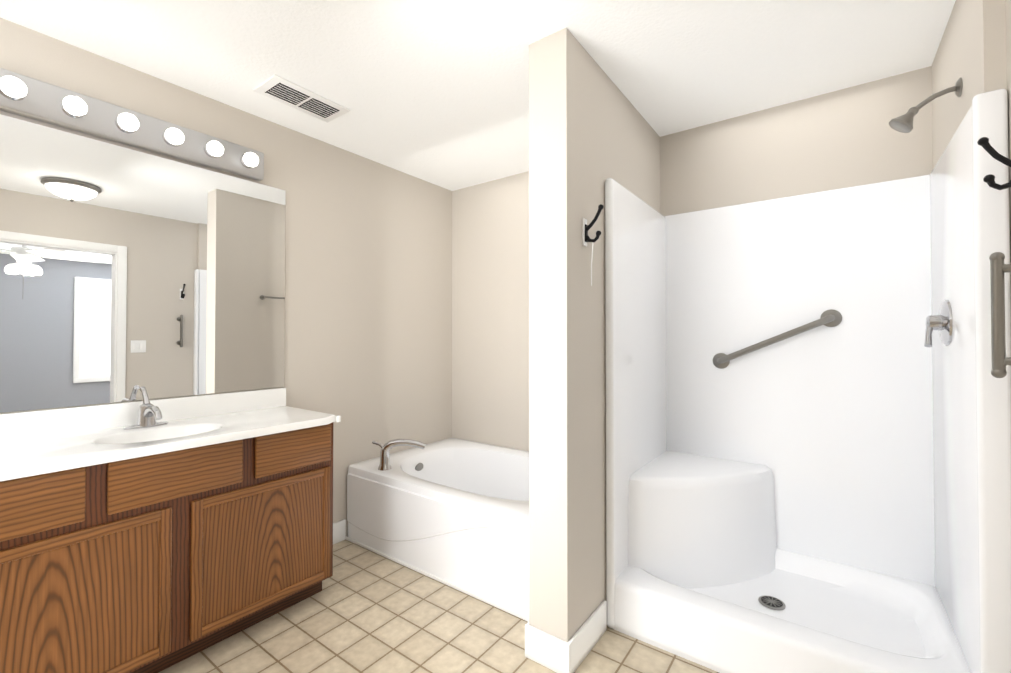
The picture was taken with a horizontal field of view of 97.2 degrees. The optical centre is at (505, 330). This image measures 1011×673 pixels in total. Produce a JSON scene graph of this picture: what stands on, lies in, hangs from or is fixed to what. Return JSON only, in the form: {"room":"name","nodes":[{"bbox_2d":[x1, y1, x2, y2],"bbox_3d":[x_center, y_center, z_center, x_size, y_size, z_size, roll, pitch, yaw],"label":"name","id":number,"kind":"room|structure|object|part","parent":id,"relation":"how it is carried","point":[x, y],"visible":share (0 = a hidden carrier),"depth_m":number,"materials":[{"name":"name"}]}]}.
{"room":"bathroom","nodes":[
{"label":"bathroom","id":0,"kind":"room"},
{"bbox_2d":[0,18,451,536],"bbox_3d":[-1.644,0.072,2.026,0.120,2.440,4.190,-1,-1,36],"label":"wall","id":1,"kind":"structure","parent":0,"point":[368,305],"depth_m":2.79,"materials":[{"name":"beige paint"}]},
{"bbox_2d":[0,68,263,180],"bbox_3d":[-1.562,-0.874,1.946,0.118,0.146,1.005,-1,-1,36],"label":"vanity light","id":2,"kind":"object","parent":1,"relation":"attached to","point":[33,98],"visible":1,"depth_m":1.86,"materials":[{"name":"grey metal"}]},
{"bbox_2d":[0,114,285,412],"bbox_3d":[-1.611,-0.241,1.966,0.006,1.095,1.285,-1,-1,36],"label":"mirror","id":3,"kind":"object","parent":1,"relation":"attached to","point":[126,274],"visible":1,"depth_m":1.93,"materials":[{"name":"clear glass"}]},
{"bbox_2d":[333,519,345,543],"bbox_3d":[-1.112,1.238,2.625,0.014,0.125,0.381,-1,-1,36],"label":"baseboard","id":4,"kind":"structure","parent":1,"relation":"attached to","point":[339,531],"depth_m":2.74,"materials":[{"name":"white wood"}]},
{"bbox_2d":[159,539,718,672],"bbox_3d":[-0.437,1.329,1.127,3.110,0.100,4.190,-1,-1,36],"label":"floor","id":5,"kind":"structure","parent":0,"point":[364,610],"depth_m":1.86,"materials":[{"name":"tile"}]},
{"bbox_2d":[0,386,340,672],"bbox_3d":[-1.398,0.765,1.796,0.533,1.048,1.295,-1,-1,36],"label":"bathroom vanity","id":6,"kind":"object","parent":5,"relation":"on","point":[146,535],"visible":1,"depth_m":1.65,"materials":[{"name":"brown wood"}]},
{"bbox_2d":[346,438,528,621],"bbox_3d":[-0.119,0.981,2.737,1.486,0.642,0.979,-1,-1,36],"label":"bathtub","id":7,"kind":"object","parent":5,"relation":"on","point":[453,513],"visible":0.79,"depth_m":2.42,"materials":[{"name":"white plastic"}]},
{"bbox_2d":[605,89,1010,672],"bbox_3d":[1.153,0.310,1.911,1.206,1.960,0.828,-1,-1,36],"label":"shower","id":8,"kind":"object","parent":5,"relation":"on","point":[808,432],"visible":1,"depth_m":2.00,"materials":[{"name":"white plastic"}]},
{"bbox_2d":[0,0,955,190],"bbox_3d":[-0.437,-1.210,1.162,3.110,0.100,4.190,-1,-1,36],"label":"ceiling","id":9,"kind":"structure","parent":0,"point":[435,92],"depth_m":1.85,"materials":[{"name":"white paint"}]},
{"bbox_2d":[253,74,349,121],"bbox_3d":[-1.001,-1.136,2.211,0.210,0.018,0.390,-1,-1,36],"label":"ceiling vent","id":10,"kind":"object","parent":9,"relation":"in","point":[288,93],"visible":1,"depth_m":2.18,"materials":[{"name":"white metal"}]},
{"bbox_2d":[529,28,659,641],"bbox_3d":[0.502,0.074,2.192,0.170,2.440,1.150,-1,-1,36],"label":"wall","id":11,"kind":"structure","parent":0,"point":[591,130],"depth_m":1.76,"materials":[{"name":"beige paint"}]},
{"bbox_2d":[525,624,569,672],"bbox_3d":[0.159,1.225,1.706,0.198,0.125,0.014,-1,-1,36],"label":"baseboard","id":12,"kind":"structure","parent":11,"relation":"attached to","point":[549,651],"depth_m":1.70,"materials":[{"name":"white wood"}]},
{"bbox_2d":[568,600,606,672],"bbox_3d":[0.334,1.226,1.791,0.014,0.125,0.330,-1,-1,36],"label":"baseboard","id":13,"kind":"structure","parent":11,"relation":"attached to","point":[586,637],"depth_m":1.77,"materials":[{"name":"white wood"}]},
{"bbox_2d":[582,204,603,285],"bbox_3d":[0.353,-0.340,1.778,0.084,0.316,0.038,-1,-1,36],"label":"hook","id":14,"kind":"object","parent":11,"relation":"attached to","point":[585,236],"visible":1,"depth_m":1.78,"materials":[{"name":"black metal"}]},
{"bbox_3d":[0.348,-0.267,1.789,0.020,0.171,0.024,-1,-1,36],"label":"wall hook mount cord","id":15,"kind":"part","parent":14,"relation":"part of","materials":[{"name":"white plastic"}]},
{"bbox_2d":[452,66,932,450],"bbox_3d":[0.763,0.083,2.788,2.870,2.440,0.120,-1,-1,36],"label":"wall","id":16,"kind":"structure","parent":0,"point":[845,137],"depth_m":2.52,"materials":[{"name":"beige paint"}]},
{"bbox_2d":[931,0,1006,167],"bbox_3d":[1.633,0.066,1.583,0.044,2.440,0.800,-1,-1,36],"label":"wall","id":17,"kind":"structure","parent":0,"point":[971,52],"depth_m":1.45,"materials":[{"name":"beige paint"}]},
{"bbox_2d":[889,78,962,132],"bbox_3d":[1.469,-0.782,1.566,0.186,0.146,0.076,-1,-1,36],"label":"shower head","id":18,"kind":"object","parent":17,"relation":"attached to","point":[903,123],"visible":1,"depth_m":1.57},
{"bbox_2d":[1005,0,1010,263],"bbox_3d":[1.546,0.062,1.325,0.120,2.440,1.560,-1,-1,36],"label":"wall","id":19,"kind":"structure","parent":0,"point":[1008,34],"depth_m":1.24,"materials":[{"name":"beige paint"}]},
{"bbox_2d":[977,137,1010,189],"bbox_3d":[1.301,-0.438,1.170,0.084,0.156,0.034,-1,-1,36],"label":"wall hook","id":20,"kind":"object","parent":19,"relation":"attached to","point":[984,143],"visible":1,"depth_m":1.17,"materials":[{"name":"black metal"}]},
{"bbox_2d":[989,252,1010,377],"bbox_3d":[1.298,-0.040,1.148,0.069,0.329,0.048,-1,-1,36],"label":"grab rail","id":21,"kind":"object","parent":19,"relation":"attached to","point":[999,268],"visible":1,"depth_m":1.15,"materials":[{"name":"silver metal"}]}
]}

